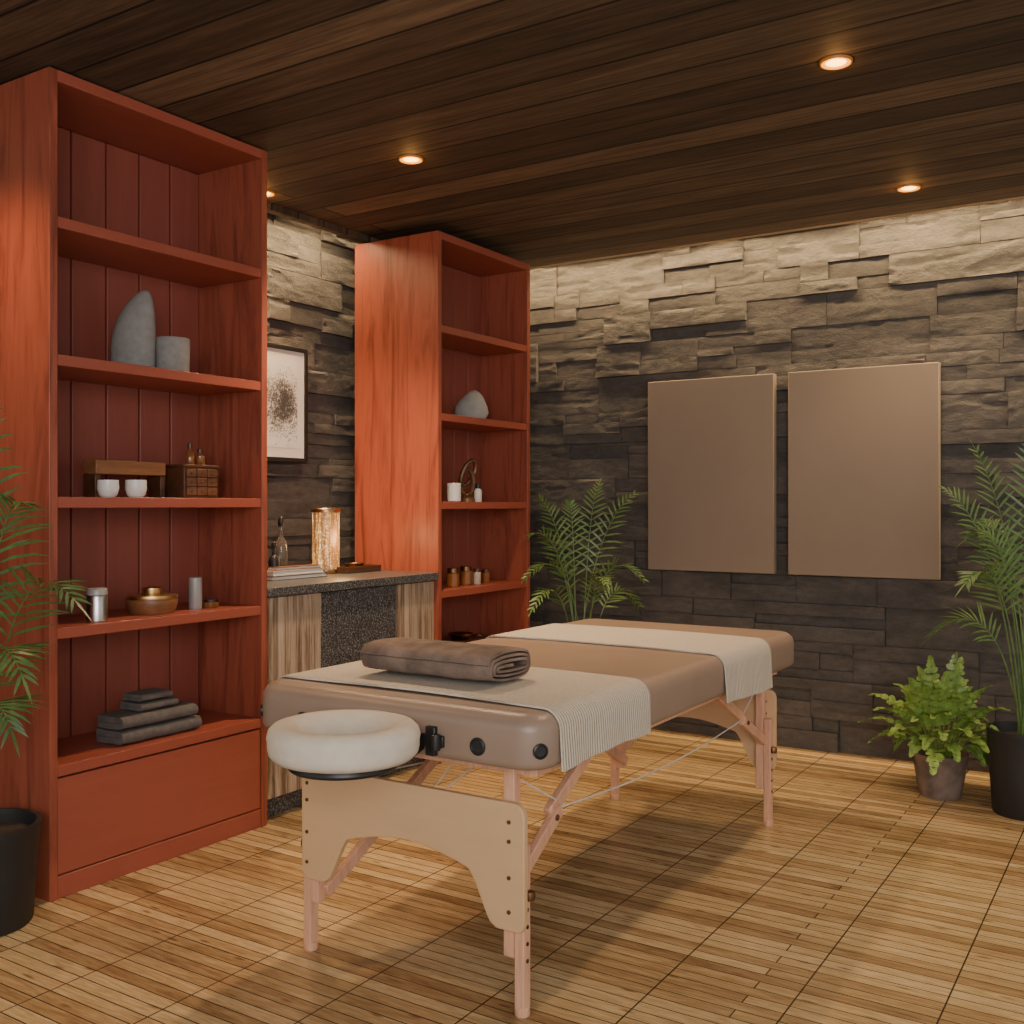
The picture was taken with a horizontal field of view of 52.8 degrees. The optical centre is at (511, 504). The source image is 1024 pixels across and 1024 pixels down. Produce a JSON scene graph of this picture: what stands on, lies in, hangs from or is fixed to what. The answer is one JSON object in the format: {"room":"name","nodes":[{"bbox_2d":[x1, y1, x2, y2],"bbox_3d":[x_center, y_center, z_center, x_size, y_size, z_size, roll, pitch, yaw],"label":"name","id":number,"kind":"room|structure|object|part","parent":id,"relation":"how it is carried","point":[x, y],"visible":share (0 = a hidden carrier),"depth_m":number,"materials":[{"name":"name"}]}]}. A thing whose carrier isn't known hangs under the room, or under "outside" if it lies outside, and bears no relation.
{"room":"massage room","nodes":[
{"label":"massage room","id":0,"kind":"room"},
{"bbox_2d":[0,808,41,936],"bbox_3d":[-1.518,1.056,2.953,0.315,0.288,0.315,0,0,33],"label":"pot","id":1,"kind":"object","parent":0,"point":[20,828],"depth_m":2.91,"materials":[{"name":"black ceramic"}]},
{"bbox_2d":[267,212,362,566],"bbox_3d":[-1.561,-0.360,4.098,0.124,3.120,4.835,0,0,33],"label":"wall","id":2,"kind":"structure","parent":0,"point":[311,270],"depth_m":4.99,"materials":[{"name":"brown stone"}]},
{"bbox_2d":[267,342,307,462],"bbox_3d":[-1.082,-0.465,4.686,0.030,0.533,0.410,0,0,33],"label":"picture frame","id":3,"kind":"object","parent":2,"relation":"attached to","point":[287,366],"visible":0.49,"depth_m":4.75,"materials":[{"name":"white paper"}]},
{"bbox_2d":[267,357,296,447],"bbox_3d":[-1.074,-0.465,4.681,0.001,0.403,0.280,0,0,33],"label":"print","id":4,"kind":"object","parent":3,"relation":"attached to","point":[281,371],"depth_m":4.72},
{"bbox_2d":[267,202,380,243],"bbox_3d":[-1.930,-1.330,3.229,0.045,0.056,6.572,0,0,33],"label":"trim","id":5,"kind":"structure","parent":2,"relation":"attached to","point":[274,209],"depth_m":4.81,"materials":[{"name":"brown wood"}]},
{"bbox_2d":[0,728,1023,1023],"bbox_3d":[0.283,1.230,1.933,5.600,0.060,6.765,0,0,33],"label":"floor","id":6,"kind":"structure","parent":0,"point":[867,898],"depth_m":2.98,"materials":[{"name":"brown wood"}]},
{"bbox_2d":[0,407,92,936],"bbox_3d":[-1.547,0.388,2.861,0.735,1.624,0.468,0,0,-20],"label":"potted palm","id":7,"kind":"object","parent":6,"relation":"on","point":[20,828],"visible":1,"depth_m":2.89,"materials":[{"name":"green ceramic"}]},
{"bbox_2d":[0,67,266,901],"bbox_3d":[-1.394,-0.062,3.641,0.565,2.524,0.892,0,0,33],"label":"bookcase","id":8,"kind":"object","parent":6,"relation":"on","point":[108,197],"visible":0.88,"depth_m":3.62,"materials":[{"name":"red wood"}]},
{"bbox_3d":[-1.626,-0.062,3.277,0.565,2.524,0.028,0,0,33],"label":"panel","id":9,"kind":"part","parent":8,"relation":"part of","materials":[{"name":"red wood"}]},
{"bbox_2d":[86,587,107,621],"bbox_3d":[-1.337,0.321,3.326,0.064,0.108,0.064,0,0,33],"label":"canister","id":10,"kind":"object","parent":8,"relation":"on","point":[96,596],"visible":0.99,"depth_m":3.30,"materials":[{"name":"metal"}]},
{"bbox_3d":[-1.337,0.279,3.326,0.064,0.024,0.064,0,0,33],"label":"lid","id":11,"kind":"part","parent":10,"relation":"part of","materials":[{"name":"silver metal"}]},
{"bbox_2d":[97,480,118,496],"bbox_3d":[-1.322,-0.053,3.378,0.069,0.057,0.069,0,0,33],"label":"cup","id":12,"kind":"object","parent":8,"relation":"on","point":[105,488],"visible":0.91,"depth_m":3.35,"materials":[{"name":"white ceramic"}]},
{"bbox_2d":[83,460,165,497],"bbox_3d":[-1.325,-0.088,3.540,0.070,0.125,0.281,0,0,33],"label":"riser","id":13,"kind":"object","parent":8,"relation":"on","point":[92,469],"visible":0.83,"depth_m":3.50,"materials":[{"name":"brown wood"}]},
{"bbox_3d":[-1.452,-0.227,3.678,0.022,2.124,0.836,0,0,33],"label":"panel","id":14,"kind":"part","parent":8,"relation":"part of","materials":[{"name":"red wood"}]},
{"bbox_2d":[110,290,155,366],"bbox_3d":[-1.313,-0.603,3.577,0.153,0.285,0.094,0,0,-4],"label":"stone sculpture","id":15,"kind":"object","parent":8,"relation":"on","point":[133,339],"visible":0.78,"depth_m":3.54,"materials":[{"name":"grey stone"}]},
{"bbox_2d":[125,480,146,496],"bbox_3d":[-1.264,-0.054,3.469,0.071,0.059,0.071,0,0,33],"label":"cup","id":16,"kind":"object","parent":8,"relation":"on","point":[133,488],"visible":0.95,"depth_m":3.44,"materials":[{"name":"white ceramic"}]},
{"bbox_2d":[96,715,201,744],"bbox_3d":[-1.247,0.770,3.560,0.141,0.045,0.330,0,0,33],"label":"folded towel","id":17,"kind":"object","parent":8,"relation":"on","point":[105,735],"visible":0.84,"depth_m":3.47,"materials":[{"name":"grey fabric"}]},
{"bbox_2d":[98,701,197,730],"bbox_3d":[-1.250,0.722,3.557,0.135,0.044,0.312,0,0,33],"label":"folded towel","id":18,"kind":"object","parent":17,"relation":"on","point":[123,719],"visible":0.87,"depth_m":3.48,"materials":[{"name":"grey fabric"}]},
{"bbox_2d":[120,696,178,711],"bbox_3d":[-1.250,0.683,3.562,0.112,0.028,0.159,0,0,33],"label":"folded towel","id":19,"kind":"object","parent":18,"relation":"on","point":[166,701],"visible":0.87,"depth_m":3.52,"materials":[{"name":"grey fabric"}]},
{"bbox_2d":[123,687,173,701],"bbox_3d":[-1.254,0.653,3.559,0.102,0.025,0.131,0,0,33],"label":"folded towel","id":20,"kind":"object","parent":19,"relation":"on","point":[141,695],"visible":1,"depth_m":3.53,"materials":[{"name":"grey fabric"}]},
{"bbox_2d":[125,586,177,614],"bbox_3d":[-1.252,0.329,3.590,0.174,0.091,0.174,0,0,33],"label":"lidded bowl","id":21,"kind":"object","parent":8,"relation":"on","point":[151,601],"visible":1,"depth_m":3.53,"materials":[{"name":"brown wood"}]},
{"bbox_3d":[-1.252,0.297,3.590,0.070,0.026,0.070,0,0,33],"label":"knob","id":22,"kind":"part","parent":21,"relation":"part of","materials":[{"name":"gold metal"}]},
{"bbox_3d":[-1.301,0.812,3.582,0.336,0.034,0.836,0,0,33],"label":"shelf","id":23,"kind":"part","parent":8,"relation":"part of","materials":[{"name":"red wood"}]},
{"bbox_3d":[-1.301,0.392,3.582,0.336,0.034,0.836,0,0,33],"label":"shelf","id":24,"kind":"part","parent":8,"relation":"part of","materials":[{"name":"red wood"}]},
{"bbox_3d":[-1.301,-0.008,3.582,0.336,0.034,0.836,0,0,33],"label":"shelf","id":25,"kind":"part","parent":8,"relation":"part of","materials":[{"name":"red wood"}]},
{"bbox_3d":[-1.301,-0.443,3.582,0.336,0.034,0.836,0,0,33],"label":"shelf","id":26,"kind":"part","parent":8,"relation":"part of","materials":[{"name":"red wood"}]},
{"bbox_3d":[-1.301,-0.863,3.582,0.336,0.034,0.836,0,0,33],"label":"shelf","id":27,"kind":"part","parent":8,"relation":"part of","materials":[{"name":"red wood"}]},
{"bbox_3d":[-1.394,-1.306,3.641,0.565,0.035,0.836,0,0,33],"label":"panel","id":28,"kind":"part","parent":8,"relation":"part of","materials":[{"name":"red wood"}]},
{"bbox_2d":[155,336,189,371],"bbox_3d":[-1.200,-0.523,3.643,0.124,0.126,0.124,0,0,33],"label":"vase","id":29,"kind":"object","parent":8,"relation":"on","point":[171,352],"visible":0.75,"depth_m":3.59,"materials":[{"name":"grey stone"}]},
{"bbox_2d":[165,464,218,497],"bbox_3d":[-1.164,-0.085,3.740,0.128,0.120,0.162,0,0,33],"label":"trinket box","id":30,"kind":"object","parent":8,"relation":"on","point":[181,480],"visible":0.99,"depth_m":3.69,"materials":[{"name":"brown wood"}]},
{"bbox_2d":[185,443,194,463],"bbox_3d":[-1.164,-0.184,3.729,0.032,0.079,0.032,0,0,33],"label":"oil bottle","id":31,"kind":"object","parent":30,"relation":"on","point":[189,455],"visible":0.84,"depth_m":3.72,"materials":[{"name":"orange glass"}]},
{"bbox_3d":[-1.139,-0.115,3.669,0.005,0.029,0.042,0,0,33],"label":"drawer","id":32,"kind":"part","parent":30,"relation":"part of","materials":[{"name":"brown wood"}]},
{"bbox_3d":[-1.139,-0.082,3.669,0.005,0.029,0.042,0,0,33],"label":"drawer","id":33,"kind":"part","parent":30,"relation":"part of","materials":[{"name":"brown wood"}]},
{"bbox_3d":[-1.139,-0.049,3.669,0.005,0.029,0.042,0,0,33],"label":"drawer","id":34,"kind":"part","parent":30,"relation":"part of","materials":[{"name":"brown wood"}]},
{"bbox_3d":[-1.166,-0.140,3.741,0.124,0.010,0.162,0,0,33],"label":"lid","id":35,"kind":"part","parent":30,"relation":"part of","materials":[{"name":"brown wood"}]},
{"bbox_2d":[195,449,204,464],"bbox_3d":[-1.139,-0.175,3.768,0.036,0.060,0.036,0,0,33],"label":"oil bottle","id":36,"kind":"object","parent":30,"relation":"on","point":[199,458],"visible":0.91,"depth_m":3.75,"materials":[{"name":"orange glass"}]},
{"bbox_3d":[-1.115,-0.115,3.708,0.005,0.029,0.042,0,0,33],"label":"drawer","id":37,"kind":"part","parent":30,"relation":"part of","materials":[{"name":"brown wood"}]},
{"bbox_3d":[-1.115,-0.082,3.708,0.005,0.029,0.042,0,0,33],"label":"drawer","id":38,"kind":"part","parent":30,"relation":"part of","materials":[{"name":"brown wood"}]},
{"bbox_3d":[-1.115,-0.049,3.708,0.005,0.029,0.042,0,0,33],"label":"drawer","id":39,"kind":"part","parent":30,"relation":"part of","materials":[{"name":"brown wood"}]},
{"bbox_3d":[-1.090,-0.115,3.747,0.005,0.029,0.042,0,0,33],"label":"drawer","id":40,"kind":"part","parent":30,"relation":"part of","materials":[{"name":"brown wood"}]},
{"bbox_3d":[-1.090,-0.082,3.747,0.005,0.029,0.042,0,0,33],"label":"drawer","id":41,"kind":"part","parent":30,"relation":"part of","materials":[{"name":"brown wood"}]},
{"bbox_3d":[-1.090,-0.049,3.747,0.005,0.029,0.042,0,0,33],"label":"drawer","id":42,"kind":"part","parent":30,"relation":"part of","materials":[{"name":"brown wood"}]},
{"bbox_2d":[189,577,201,608],"bbox_3d":[-1.144,0.318,3.731,0.047,0.115,0.047,0,0,33],"label":"canister","id":43,"kind":"object","parent":8,"relation":"on","point":[195,583],"visible":1,"depth_m":3.71,"materials":[{"name":"grey ceramic"}]},
{"bbox_2d":[203,598,218,607],"bbox_3d":[-1.099,0.359,3.766,0.058,0.032,0.058,0,0,33],"label":"jar","id":44,"kind":"object","parent":8,"relation":"on","point":[211,602],"visible":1,"depth_m":3.74,"materials":[{"name":"orange glass"}]},
{"bbox_3d":[-1.099,0.347,3.766,0.050,0.009,0.050,0,0,33],"label":"lid","id":45,"kind":"part","parent":44,"relation":"part of","materials":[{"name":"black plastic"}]},
{"bbox_3d":[-1.162,-0.062,4.006,0.565,2.524,0.028,0,0,33],"label":"panel","id":46,"kind":"part","parent":8,"relation":"part of","materials":[{"name":"red wood"}]},
{"bbox_2d":[267,592,320,816],"bbox_3d":[-1.072,0.773,4.156,0.525,0.853,0.312,0,0,33],"label":"base cabinet","id":47,"kind":"object","parent":6,"relation":"on","point":[293,621],"visible":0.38,"depth_m":4.00,"materials":[{"name":"brown wood"}]},
{"bbox_2d":[267,570,438,596],"bbox_3d":[-0.862,0.330,4.470,0.562,0.035,1.071,0,0,33],"label":"countertop","id":48,"kind":"structure","parent":47,"relation":"on","point":[332,582],"depth_m":4.32,"materials":[{"name":"stone"}]},
{"bbox_2d":[268,542,279,566],"bbox_3d":[-0.999,0.234,4.332,0.046,0.157,0.046,0,0,33],"label":"bottle","id":49,"kind":"object","parent":48,"relation":"on","point":[273,561],"visible":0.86,"depth_m":4.32,"materials":[{"name":"black glass"}]},
{"bbox_2d":[276,517,287,565],"bbox_3d":[-1.017,0.182,4.545,0.057,0.259,0.057,0,0,33],"label":"bottle","id":50,"kind":"object","parent":48,"relation":"on","point":[282,548],"visible":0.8,"depth_m":4.53,"materials":[{"name":"clear glass"}]},
{"bbox_2d":[267,572,326,580],"bbox_3d":[-0.933,0.303,4.389,0.090,0.018,0.327,0,0,33],"label":"book","id":51,"kind":"object","parent":48,"relation":"on","point":[313,575],"visible":0.5,"depth_m":4.35,"materials":[{"name":"white paper"}]},
{"bbox_2d":[267,567,323,576],"bbox_3d":[-0.929,0.283,4.387,0.074,0.022,0.303,0,0,33],"label":"book","id":52,"kind":"object","parent":51,"relation":"on","point":[310,570],"visible":0.68,"depth_m":4.35,"materials":[{"name":"white paper"}]},
{"bbox_2d":[267,564,320,570],"bbox_3d":[-0.924,0.265,4.383,0.051,0.014,0.267,0,0,33],"label":"book","id":53,"kind":"object","parent":52,"relation":"on","point":[306,566],"visible":0.89,"depth_m":4.35,"materials":[{"name":"white paper"}]},
{"bbox_2d":[311,508,340,573],"bbox_3d":[-0.852,0.163,4.729,0.133,0.298,0.133,0,0,33],"label":"table lamp","id":54,"kind":"object","parent":48,"relation":"on","point":[325,521],"visible":0.88,"depth_m":4.67,"materials":[{"name":"beige stone"}]},
{"bbox_2d":[337,564,380,573],"bbox_3d":[-0.734,0.297,4.804,0.120,0.030,0.245,0,0,33],"label":"tray","id":55,"kind":"object","parent":48,"relation":"on","point":[342,569],"visible":0.65,"depth_m":4.75,"materials":[{"name":"brown wood"}]},
{"bbox_2d":[345,562,363,566],"bbox_3d":[-0.734,0.285,4.804,0.090,0.030,0.090,0,0,33],"label":"dish","id":56,"kind":"object","parent":55,"relation":"on","point":[354,564],"visible":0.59,"depth_m":4.77,"materials":[{"name":"brown metal"}]},
{"bbox_2d":[318,585,395,776],"bbox_3d":[-0.860,0.773,4.489,0.525,0.853,0.474,0,0,33],"label":"base cabinet","id":57,"kind":"object","parent":6,"relation":"on","point":[351,619],"visible":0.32,"depth_m":4.32,"materials":[{"name":"black stone"}]},
{"bbox_3d":[-0.648,0.734,4.354,0.021,0.763,0.472,0,0,33],"label":"panel","id":58,"kind":"part","parent":57,"relation":"part of","materials":[{"name":"stone"}]},
{"bbox_2d":[387,581,433,775],"bbox_3d":[-0.657,0.773,4.808,0.525,0.853,0.278,0,0,33],"label":"base cabinet","id":59,"kind":"object","parent":6,"relation":"on","point":[414,601],"visible":0.2,"depth_m":4.67,"materials":[{"name":"brown wood"}]},
{"bbox_3d":[-0.445,0.734,4.673,0.021,0.763,0.276,0,0,33],"label":"door","id":60,"kind":"part","parent":59,"relation":"part of","materials":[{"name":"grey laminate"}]},
{"bbox_2d":[355,230,529,763],"bbox_3d":[-0.337,-0.036,5.257,0.507,2.472,0.815,0,0,33],"label":"bookcase","id":61,"kind":"object","parent":6,"relation":"on","point":[441,317],"visible":0.56,"depth_m":5.05,"materials":[{"name":"red wood"}]},
{"bbox_3d":[-0.548,-0.036,4.925,0.507,2.472,0.028,0,0,33],"label":"panel","id":62,"kind":"part","parent":61,"relation":"part of","materials":[{"name":"red wood"}]},
{"bbox_2d":[447,568,458,586],"bbox_3d":[-0.288,0.354,5.038,0.064,0.092,0.064,0,0,33],"label":"jar","id":63,"kind":"object","parent":61,"relation":"on","point":[452,573],"visible":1,"depth_m":5.01,"materials":[{"name":"orange glass"}]},
{"bbox_3d":[-0.288,0.319,5.038,0.057,0.022,0.057,0,0,33],"label":"lid","id":64,"kind":"part","parent":63,"relation":"part of","materials":[{"name":"brown metal"}]},
{"bbox_2d":[447,483,460,501],"bbox_3d":[-0.283,-0.061,5.028,0.068,0.092,0.068,0,0,33],"label":"candle","id":65,"kind":"object","parent":61,"relation":"on","point":[453,489],"visible":1,"depth_m":5.00,"materials":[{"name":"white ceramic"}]},
{"bbox_3d":[-0.381,-0.213,5.285,0.022,2.047,0.759,0,0,33],"label":"panel","id":66,"kind":"part","parent":61,"relation":"part of","materials":[{"name":"red wood"}]},
{"bbox_2d":[460,566,471,584],"bbox_3d":[-0.230,0.353,5.166,0.065,0.095,0.065,0,0,33],"label":"jar","id":67,"kind":"object","parent":61,"relation":"on","point":[465,571],"visible":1,"depth_m":5.14,"materials":[{"name":"orange glass"}]},
{"bbox_3d":[-0.230,0.317,5.166,0.059,0.023,0.059,0,0,33],"label":"lid","id":68,"kind":"part","parent":67,"relation":"part of","materials":[{"name":"brown metal"}]},
{"bbox_2d":[442,634,490,642],"bbox_3d":[-0.267,0.723,5.211,0.140,0.095,0.413,0,0,33],"label":"tray","id":69,"kind":"object","parent":61,"relation":"on","point":[473,638],"visible":0.12,"depth_m":5.18,"materials":[{"name":"brown wood"}]},
{"bbox_2d":[448,631,473,639],"bbox_3d":[-0.257,0.660,5.199,0.131,0.030,0.131,0,0,33],"label":"dish","id":70,"kind":"object","parent":69,"relation":"on","point":[461,635],"visible":1,"depth_m":5.16,"materials":[{"name":"brown metal"}]},
{"bbox_2d":[458,458,477,501],"bbox_3d":[-0.228,-0.126,5.226,0.091,0.222,0.092,0,0,33],"label":"sculpture","id":71,"kind":"object","parent":61,"relation":"on","point":[466,497],"visible":0.94,"depth_m":5.21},
{"bbox_2d":[454,390,487,418],"bbox_3d":[-0.208,-0.507,5.255,0.172,0.159,0.118,0,0,1],"label":"stone","id":72,"kind":"object","parent":61,"relation":"on","point":[473,404],"visible":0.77,"depth_m":5.21,"materials":[{"name":"grey stone"}]},
{"bbox_2d":[473,568,480,583],"bbox_3d":[-0.177,0.360,5.231,0.040,0.081,0.040,0,0,33],"label":"jar","id":73,"kind":"object","parent":61,"relation":"on","point":[476,571],"visible":1,"depth_m":5.21,"materials":[{"name":"beige ceramic"}]},
{"bbox_3d":[-0.177,0.329,5.231,0.036,0.019,0.036,0,0,33],"label":"lid","id":74,"kind":"part","parent":73,"relation":"part of","materials":[{"name":"brown wood"}]},
{"bbox_2d":[474,484,481,501],"bbox_3d":[-0.172,-0.061,5.220,0.038,0.091,0.038,0,0,33],"label":"bottle","id":75,"kind":"object","parent":61,"relation":"on","point":[477,493],"visible":0.91,"depth_m":5.21,"materials":[{"name":"white plastic"}]},
{"bbox_3d":[-0.337,-1.254,5.257,0.507,0.035,0.759,0,0,33],"label":"panel","id":76,"kind":"part","parent":61,"relation":"part of","materials":[{"name":"red wood"}]},
{"bbox_3d":[-0.249,0.417,5.201,0.291,0.034,0.759,0,0,33],"label":"shelf","id":77,"kind":"part","parent":61,"relation":"part of","materials":[{"name":"red wood"}]},
{"bbox_3d":[-0.249,0.002,5.201,0.291,0.034,0.759,0,0,33],"label":"shelf","id":78,"kind":"part","parent":61,"relation":"part of","materials":[{"name":"red wood"}]},
{"bbox_3d":[-0.249,-0.411,5.201,0.291,0.034,0.759,0,0,33],"label":"shelf","id":79,"kind":"part","parent":61,"relation":"part of","materials":[{"name":"red wood"}]},
{"bbox_3d":[-0.249,-0.823,5.201,0.291,0.034,0.759,0,0,33],"label":"shelf","id":80,"kind":"part","parent":61,"relation":"part of","materials":[{"name":"red wood"}]},
{"bbox_2d":[482,569,489,582],"bbox_3d":[-0.134,0.364,5.300,0.044,0.071,0.044,0,0,33],"label":"jar","id":81,"kind":"object","parent":61,"relation":"on","point":[485,572],"visible":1,"depth_m":5.28,"materials":[{"name":"orange glass"}]},
{"bbox_3d":[-0.134,0.337,5.300,0.040,0.017,0.040,0,0,33],"label":"lid","id":82,"kind":"part","parent":81,"relation":"part of","materials":[{"name":"brown wood"}]},
{"bbox_3d":[-0.125,-0.036,5.589,0.507,2.472,0.028,0,0,33],"label":"panel","id":83,"kind":"part","parent":61,"relation":"part of","materials":[{"name":"red wood"}]},
{"bbox_2d":[260,619,793,1018],"bbox_3d":[0.103,0.836,3.200,0.905,0.729,2.232,0,0,33],"label":"massage table","id":84,"kind":"object","parent":6,"relation":"on","point":[338,738],"visible":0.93,"depth_m":2.55,"materials":[{"name":"beige leather"}]},
{"bbox_3d":[-0.522,0.834,2.776,0.030,0.462,0.031,0,0,33],"label":"leg","id":85,"kind":"part","parent":84,"relation":"part of","materials":[{"name":"brown wood"}]},
{"bbox_2d":[266,709,420,773],"bbox_3d":[-0.390,0.545,2.397,0.358,0.082,0.348,0,0,33],"label":"cushion","id":86,"kind":"object","parent":84,"relation":"on","point":[330,741],"depth_m":2.29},
{"bbox_3d":[-0.240,0.583,2.429,0.018,0.047,0.156,0,0,33],"label":"support rod","id":87,"kind":"part","parent":84,"relation":"part of","materials":[{"name":"beige wood"}]},
{"bbox_3d":[-0.263,0.845,2.580,0.700,0.300,0.018,0,0,33],"label":"panel","id":88,"kind":"part","parent":84,"relation":"part of","materials":[{"name":"brown wood"}]},
{"bbox_3d":[-0.188,0.558,2.451,0.070,0.028,0.018,0,0,33],"label":"bracket plate","id":89,"kind":"part","parent":84,"relation":"part of","materials":[{"name":"black plastic"}]},
{"bbox_3d":[-0.180,0.558,2.425,0.028,0.040,0.027,0,0,33],"label":"bracket knob","id":90,"kind":"part","parent":84,"relation":"part of","materials":[{"name":"black plastic"}]},
{"bbox_2d":[277,660,650,771],"bbox_3d":[-0.143,0.536,2.807,0.929,0.147,0.478,0,0,33],"label":"table runner","id":91,"kind":"object","parent":84,"relation":"on","point":[594,713],"visible":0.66,"depth_m":2.62,"materials":[{"name":"white fabric"}]},
{"bbox_2d":[360,637,529,680],"bbox_3d":[-0.183,0.414,2.785,0.442,0.086,0.222,0,0,33],"label":"rolled towel","id":92,"kind":"object","parent":91,"relation":"on","point":[467,661],"visible":1,"depth_m":2.70,"materials":[{"name":"brown fabric"}]},
{"bbox_3d":[0.000,0.834,2.444,0.030,0.462,0.031,0,0,33],"label":"leg","id":93,"kind":"part","parent":84,"relation":"part of","materials":[{"name":"brown wood"}]},
{"bbox_3d":[0.041,0.915,2.417,0.028,0.024,0.028,0,0,33],"label":"knob","id":94,"kind":"part","parent":84,"relation":"part of","materials":[{"name":"brown metal"}]},
{"bbox_3d":[0.441,0.834,4.194,0.030,0.462,0.031,0,0,33],"label":"leg","id":95,"kind":"part","parent":84,"relation":"part of","materials":[{"name":"brown wood"}]},
{"bbox_2d":[485,623,772,702],"bbox_3d":[0.403,0.550,3.662,0.930,0.174,0.448,0,0,33],"label":"table runner","id":96,"kind":"object","parent":84,"relation":"on","point":[747,663],"visible":0.85,"depth_m":3.52,"materials":[{"name":"white fabric"}]},
{"bbox_3d":[0.701,0.845,4.059,0.690,0.300,0.018,0,0,33],"label":"panel","id":97,"kind":"part","parent":84,"relation":"part of","materials":[{"name":"brown wood"}]},
{"bbox_3d":[0.935,0.834,3.879,0.030,0.462,0.031,0,0,33],"label":"leg","id":98,"kind":"part","parent":84,"relation":"part of","materials":[{"name":"brown wood"}]},
{"bbox_3d":[0.976,0.915,3.853,0.028,0.024,0.028,0,0,33],"label":"knob","id":99,"kind":"part","parent":84,"relation":"part of","materials":[{"name":"brown metal"}]},
{"bbox_2d":[519,479,648,622],"bbox_3d":[0.365,0.528,5.134,0.654,1.343,0.447,0,0,3],"label":"potted palm","id":100,"kind":"object","parent":6,"relation":"on","point":[606,583],"visible":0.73,"depth_m":5.17,"materials":[{"name":"green plant"}]},
{"bbox_2d":[857,651,1010,800],"bbox_3d":[1.763,0.901,4.271,0.559,0.598,0.543,0,0,-41],"label":"potted fern","id":101,"kind":"object","parent":6,"relation":"on","point":[940,772],"visible":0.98,"depth_m":4.20,"materials":[{"name":"green plant"}]},
{"bbox_2d":[920,436,1023,820],"bbox_3d":[2.017,0.429,4.035,0.757,1.542,0.614,0,0,33],"label":"potted palm","id":102,"kind":"object","parent":6,"relation":"on","point":[1005,745],"visible":0.99,"depth_m":4.01,"materials":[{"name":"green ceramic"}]},
{"bbox_2d":[0,0,1023,269],"bbox_3d":[0.330,-1.345,1.789,5.365,0.030,6.572,0,0,33],"label":"ceiling","id":103,"kind":"structure","parent":0,"point":[546,133],"depth_m":3.43,"materials":[{"name":"brown wood"}]},
{"bbox_2d":[267,190,274,196],"bbox_3d":[-1.057,-1.326,4.390,0.096,0.008,0.096,0,0,33],"label":"recessed light","id":104,"kind":"object","parent":103,"relation":"in","point":[270,193],"visible":0.3,"depth_m":4.39,"materials":[{"name":"white glass"}]},
{"bbox_2d":[398,154,422,163],"bbox_3d":[-0.388,-1.326,3.962,0.096,0.008,0.096,0,0,33],"label":"recessed light","id":105,"kind":"object","parent":103,"relation":"in","point":[409,158],"visible":1,"depth_m":3.96,"materials":[{"name":"white glass"}]},
{"bbox_2d":[819,54,852,69],"bbox_3d":[0.971,-1.326,3.094,0.096,0.008,0.096,0,0,33],"label":"recessed light","id":106,"kind":"object","parent":103,"relation":"in","point":[840,61],"visible":1,"depth_m":3.09,"materials":[{"name":"white glass"}]},
{"bbox_2d":[897,184,920,191],"bbox_3d":[1.662,-1.326,4.321,0.096,0.008,0.096,0,0,33],"label":"recessed light","id":107,"kind":"object","parent":103,"relation":"in","point":[908,187],"visible":1,"depth_m":4.31,"materials":[{"name":"white glass"}]},
{"bbox_2d":[530,199,1023,771],"bbox_3d":[2.109,-0.360,4.707,5.500,3.120,0.124,0,0,33],"label":"wall","id":108,"kind":"structure","parent":0,"point":[945,287],"depth_m":5.07,"materials":[{"name":"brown stone"}]},
{"bbox_2d":[648,374,775,573],"bbox_3d":[1.018,-0.154,5.301,0.681,0.991,0.045,0,0,33],"label":"wall panel","id":109,"kind":"object","parent":108,"relation":"attached to","point":[712,441],"visible":1,"depth_m":5.27,"materials":[{"name":"beige fabric"}]},
{"bbox_2d":[788,362,940,579],"bbox_3d":[1.658,-0.154,4.893,0.695,0.991,0.045,0,0,33],"label":"wall panel","id":110,"kind":"object","parent":108,"relation":"attached to","point":[864,443],"visible":1,"depth_m":4.87,"materials":[{"name":"beige fabric"}]},
{"bbox_2d":[912,747,968,800],"bbox_3d":[1.770,1.111,4.267,0.219,0.178,0.219,0,0,33],"label":"pot","id":111,"kind":"object","parent":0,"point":[947,784],"depth_m":4.19,"materials":[{"name":"grey ceramic"}]},
{"bbox_2d":[986,721,1023,820],"bbox_3d":[1.994,1.035,4.013,0.274,0.330,0.274,0,0,33],"label":"pot","id":112,"kind":"object","parent":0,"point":[1005,745],"depth_m":3.95,"materials":[{"name":"black ceramic"}]}
]}

